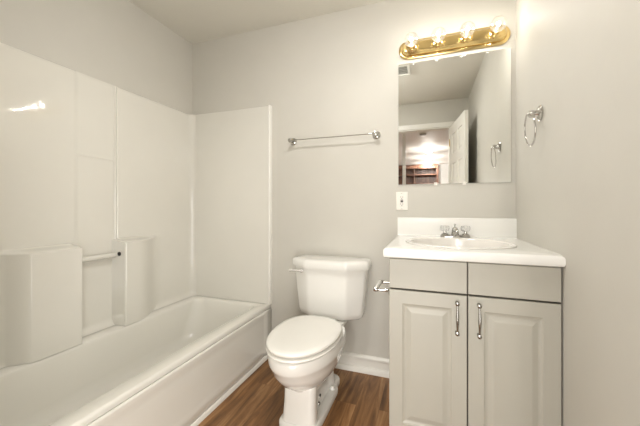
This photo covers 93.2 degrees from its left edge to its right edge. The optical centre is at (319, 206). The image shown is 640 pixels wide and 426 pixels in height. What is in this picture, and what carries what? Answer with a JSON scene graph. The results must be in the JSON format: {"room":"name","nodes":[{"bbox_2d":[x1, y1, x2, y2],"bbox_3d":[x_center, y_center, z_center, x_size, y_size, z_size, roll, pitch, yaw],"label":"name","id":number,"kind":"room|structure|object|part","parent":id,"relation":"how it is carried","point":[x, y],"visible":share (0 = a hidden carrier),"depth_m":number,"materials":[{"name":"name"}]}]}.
{"room":"bathroom","nodes":[
{"label":"bathroom","id":0,"kind":"room"},
{"bbox_2d":[0,0,192,114],"bbox_3d":[-1.374,-0.121,1.787,0.120,2.440,1.560,0,0,20],"label":"wall","id":1,"kind":"structure","parent":0,"point":[117,43],"depth_m":1.84,"materials":[{"name":"beige paint"}]},
{"bbox_2d":[0,42,271,368],"bbox_3d":[-0.968,-0.011,1.642,0.741,1.471,1.558,0,0,20],"label":"tub surround","id":2,"kind":"object","parent":1,"relation":"attached to","point":[119,206],"visible":1,"depth_m":1.84,"materials":[{"name":"beige plastic"}]},
{"bbox_3d":[-0.713,-0.011,2.366,0.712,1.470,0.023,0,0,20],"label":"panel","id":3,"kind":"part","parent":2,"relation":"part of","materials":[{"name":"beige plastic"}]},
{"bbox_3d":[-0.371,-0.011,2.237,0.018,1.471,0.036,0,0,20],"label":"edge trim","id":4,"kind":"part","parent":2,"relation":"part of","materials":[{"name":"white paint"}]},
{"bbox_2d":[129,0,385,43],"bbox_3d":[-0.311,-1.391,1.157,2.546,0.100,2.270,0,0,20],"label":"ceiling","id":5,"kind":"structure","parent":0,"point":[196,21],"depth_m":2.09,"materials":[{"name":"paint"}]},
{"bbox_2d":[198,359,388,425],"bbox_3d":[-1.037,1.149,-2.008,4.600,0.100,8.720,0,0,20],"label":"floor","id":6,"kind":"structure","parent":0,"point":[362,399],"depth_m":1.69,"materials":[{"name":"brown wood"}]},
{"bbox_2d":[0,296,271,425],"bbox_3d":[-0.967,0.916,1.643,0.737,0.382,1.549,0,0,20],"label":"bathtub","id":7,"kind":"object","parent":6,"relation":"on","point":[169,366],"visible":0.87,"depth_m":1.58,"materials":[{"name":"plastic"}]},
{"bbox_2d":[190,354,267,425],"bbox_3d":[-0.626,1.083,1.505,0.018,0.032,1.523,0,0,20],"label":"trim","id":8,"kind":"structure","parent":7,"relation":"attached to","point":[217,403],"depth_m":1.75,"materials":[{"name":"white paint"}]},
{"bbox_2d":[266,255,371,425],"bbox_3d":[-0.034,0.721,1.705,0.518,0.757,0.787,0,0,20],"label":"toilet","id":9,"kind":"object","parent":6,"relation":"on","point":[304,352],"visible":1,"depth_m":1.62,"materials":[{"name":"white ceramic"}]},
{"bbox_3d":[-0.155,0.419,1.975,0.096,0.026,0.030,0,0,9],"label":"flush handle","id":10,"kind":"part","parent":9,"relation":"part of","materials":[{"name":"silver metal"}]},
{"bbox_3d":[-0.082,0.660,1.571,0.356,0.021,0.497,0,0,20],"label":"lid","id":11,"kind":"part","parent":9,"relation":"part of","materials":[{"name":"white plastic"}]},
{"bbox_3d":[-0.080,0.686,1.577,0.360,0.014,0.514,0,0,20],"label":"seat","id":12,"kind":"part","parent":9,"relation":"part of","materials":[{"name":"white plastic"}]},
{"bbox_3d":[-0.067,0.815,1.611,0.356,0.228,0.572,0,0,20],"label":"bowl","id":13,"kind":"part","parent":9,"relation":"part of","materials":[{"name":"white ceramic"}]},
{"bbox_3d":[0.063,0.370,1.976,0.518,0.056,0.212,0,0,20],"label":"tank lid","id":14,"kind":"part","parent":9,"relation":"part of","materials":[{"name":"white ceramic"}]},
{"bbox_3d":[0.065,0.559,1.982,0.490,0.320,0.187,0,0,20],"label":"tank","id":15,"kind":"part","parent":9,"relation":"part of","materials":[{"name":"white ceramic"}]},
{"bbox_2d":[389,258,560,425],"bbox_3d":[0.703,0.662,1.509,0.632,0.873,0.680,0,0,20],"label":"vanity cabinet","id":16,"kind":"object","parent":6,"relation":"on","point":[471,343],"visible":0.99,"depth_m":1.22,"materials":[{"name":"beige paint"}]},
{"bbox_2d":[373,279,389,293],"bbox_3d":[0.306,0.382,1.454,0.078,0.044,0.192,0,0,20],"label":"toilet paper holder","id":17,"kind":"object","parent":16,"relation":"attached to","point":[376,288],"visible":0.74,"depth_m":1.39,"materials":[{"name":"silver metal"}]},
{"bbox_3d":[0.281,0.382,1.384,0.078,0.044,0.044,0,0,20],"label":"post","id":18,"kind":"part","parent":17,"relation":"part of","materials":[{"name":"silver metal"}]},
{"bbox_3d":[0.453,0.293,1.286,0.310,0.128,0.019,0,0,20],"label":"drawer","id":19,"kind":"part","parent":16,"relation":"part of","materials":[{"name":"beige paint"}]},
{"bbox_3d":[0.453,0.679,1.286,0.309,0.630,0.019,0,0,20],"label":"cabinet door","id":20,"kind":"part","parent":16,"relation":"part of","materials":[{"name":"beige paint"}]},
{"bbox_3d":[0.554,0.454,1.220,0.016,0.136,0.036,0,0,20],"label":"handle","id":21,"kind":"part","parent":16,"relation":"part of","materials":[{"name":"silver metal"}]},
{"bbox_2d":[383,217,565,266],"bbox_3d":[0.696,0.146,1.520,0.654,0.155,0.666,0,0,20],"label":"countertop","id":22,"kind":"structure","parent":16,"relation":"on","point":[499,229],"depth_m":1.34,"materials":[{"name":"white stone"}]},
{"bbox_2d":[440,224,470,237],"bbox_3d":[0.771,0.142,1.717,0.162,0.080,0.149,0,0,20],"label":"faucet","id":23,"kind":"object","parent":22,"relation":"on","point":[455,232],"visible":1,"depth_m":1.74,"materials":[{"name":"silver metal"}]},
{"bbox_3d":[0.736,0.129,1.781,0.048,0.034,0.048,0,0,42],"label":"knob","id":24,"kind":"part","parent":23,"relation":"part of","materials":[{"name":"clear plastic"}]},
{"bbox_3d":[0.771,0.143,1.715,0.044,0.048,0.145,0,0,20],"label":"spout","id":25,"kind":"part","parent":23,"relation":"part of","materials":[{"name":"silver metal"}]},
{"bbox_3d":[0.788,0.173,1.763,0.162,0.018,0.052,0,0,20],"label":"plate","id":26,"kind":"part","parent":23,"relation":"part of","materials":[{"name":"silver metal"}]},
{"bbox_3d":[0.840,0.129,1.744,0.048,0.034,0.048,0,0,-3],"label":"knob","id":27,"kind":"part","parent":23,"relation":"part of","materials":[{"name":"clear plastic"}]},
{"bbox_2d":[406,237,516,249],"bbox_3d":[0.679,0.250,1.490,0.496,0.150,0.445,0,0,20],"label":"sink","id":28,"kind":"object","parent":22,"relation":"in","point":[439,242],"visible":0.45,"depth_m":1.62,"materials":[{"name":"ceramic"}]},
{"bbox_3d":[0.630,0.454,1.193,0.016,0.136,0.036,0,0,20],"label":"handle","id":29,"kind":"part","parent":16,"relation":"part of","materials":[{"name":"silver metal"}]},
{"bbox_3d":[0.750,0.293,1.180,0.312,0.128,0.019,0,0,20],"label":"drawer","id":30,"kind":"part","parent":16,"relation":"part of","materials":[{"name":"beige paint"}]},
{"bbox_3d":[0.750,0.679,1.180,0.312,0.630,0.019,0,0,20],"label":"cabinet door","id":31,"kind":"part","parent":16,"relation":"part of","materials":[{"name":"beige paint"}]},
{"bbox_2d":[193,0,515,358],"bbox_3d":[0.051,-0.121,2.170,2.546,2.440,0.120,0,0,20],"label":"wall","id":32,"kind":"structure","parent":0,"point":[335,73],"depth_m":2.06,"materials":[{"name":"beige paint"}]},
{"bbox_2d":[288,131,380,144],"bbox_3d":[0.078,-0.467,2.059,0.654,0.054,0.068,0,0,20],"label":"towel bar","id":33,"kind":"object","parent":32,"relation":"attached to","point":[376,134],"visible":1,"depth_m":2.02,"materials":[{"name":"silver metal"}]},
{"bbox_3d":[0.072,-0.467,2.041,0.584,0.007,0.007,0,0,20],"label":"rod","id":34,"kind":"part","parent":33,"relation":"part of","materials":[{"name":"silver metal"}]},
{"bbox_2d":[335,351,388,377],"bbox_3d":[0.071,1.045,2.082,0.939,0.108,0.032,0,0,20],"label":"baseboard","id":35,"kind":"structure","parent":32,"relation":"attached to","point":[360,363],"depth_m":2.00,"materials":[{"name":"white paint"}]},
{"bbox_2d":[396,192,407,209],"bbox_3d":[0.523,-0.034,1.931,0.072,0.116,0.010,0,0,20],"label":"wall outlet","id":36,"kind":"object","parent":32,"relation":"attached to","point":[401,197],"visible":1,"depth_m":1.93,"materials":[{"name":"plastic"}]},
{"bbox_2d":[399,196,404,205],"bbox_3d":[0.522,-0.034,1.930,0.033,0.067,0.003,0,0,20],"label":"receptacle","id":37,"kind":"object","parent":36,"relation":"attached to","point":[401,198],"depth_m":1.93,"materials":[{"name":"plastic"}]},
{"bbox_2d":[398,48,510,184],"bbox_3d":[0.797,-0.522,1.832,0.626,0.786,0.012,0,0,20],"label":"wall mirror","id":38,"kind":"object","parent":32,"relation":"attached to","point":[454,113],"visible":1,"depth_m":1.82,"materials":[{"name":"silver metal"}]},
{"bbox_2d":[399,15,509,59],"bbox_3d":[0.770,-0.989,1.758,0.618,0.116,0.170,0,0,20],"label":"vanity light","id":39,"kind":"object","parent":32,"relation":"attached to","point":[497,35],"visible":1,"depth_m":1.79,"materials":[{"name":"gold metal"}]},
{"bbox_2d":[406,40,417,51],"bbox_3d":[0.564,-0.989,1.855,0.077,0.073,0.039,0,0,20],"label":"socket","id":40,"kind":"object","parent":39,"relation":"attached to","point":[415,48],"depth_m":1.85,"materials":[{"name":"gold metal"}]},
{"bbox_2d":[431,36,444,47],"bbox_3d":[0.705,-0.989,1.804,0.077,0.073,0.039,0,0,20],"label":"socket","id":41,"kind":"object","parent":39,"relation":"attached to","point":[441,44],"depth_m":1.81,"materials":[{"name":"gold metal"}]},
{"bbox_3d":[0.683,-0.989,1.745,0.081,0.081,0.086,0,0,20],"label":"bulb","id":42,"kind":"part","parent":39,"relation":"part of","materials":[{"name":"clear glass"}]},
{"bbox_2d":[459,30,472,43],"bbox_3d":[0.847,-0.989,1.754,0.077,0.073,0.039,0,0,20],"label":"socket","id":43,"kind":"object","parent":39,"relation":"attached to","point":[462,40],"depth_m":1.76,"materials":[{"name":"gold metal"}]},
{"bbox_2d":[488,25,502,38],"bbox_3d":[0.990,-0.989,1.702,0.077,0.073,0.039,0,0,20],"label":"socket","id":44,"kind":"object","parent":39,"relation":"attached to","point":[491,35],"depth_m":1.71,"materials":[{"name":"gold metal"}]},
{"bbox_3d":[0.969,-0.989,1.643,0.081,0.081,0.086,0,0,20],"label":"bulb","id":45,"kind":"part","parent":39,"relation":"part of","materials":[{"name":"clear glass"}]},
{"bbox_2d":[398,217,516,238],"bbox_3d":[0.803,0.126,1.820,0.653,0.113,0.028,0,0,20],"label":"backsplash","id":46,"kind":"structure","parent":32,"relation":"attached to","point":[415,226],"depth_m":1.80,"materials":[{"name":"white stone"}]},
{"bbox_2d":[516,0,639,425],"bbox_3d":[0.811,-0.121,0.692,0.120,2.440,2.150,0,0,20],"label":"wall","id":47,"kind":"structure","parent":0,"point":[578,184],"depth_m":0.94,"materials":[{"name":"beige paint"}]},
{"bbox_2d":[524,105,543,145],"bbox_3d":[0.954,-0.358,1.347,0.051,0.180,0.153,0,0,20],"label":"towel ring","id":48,"kind":"object","parent":47,"relation":"attached to","point":[538,113],"visible":1,"depth_m":1.33,"materials":[{"name":"silver metal"}]}
]}

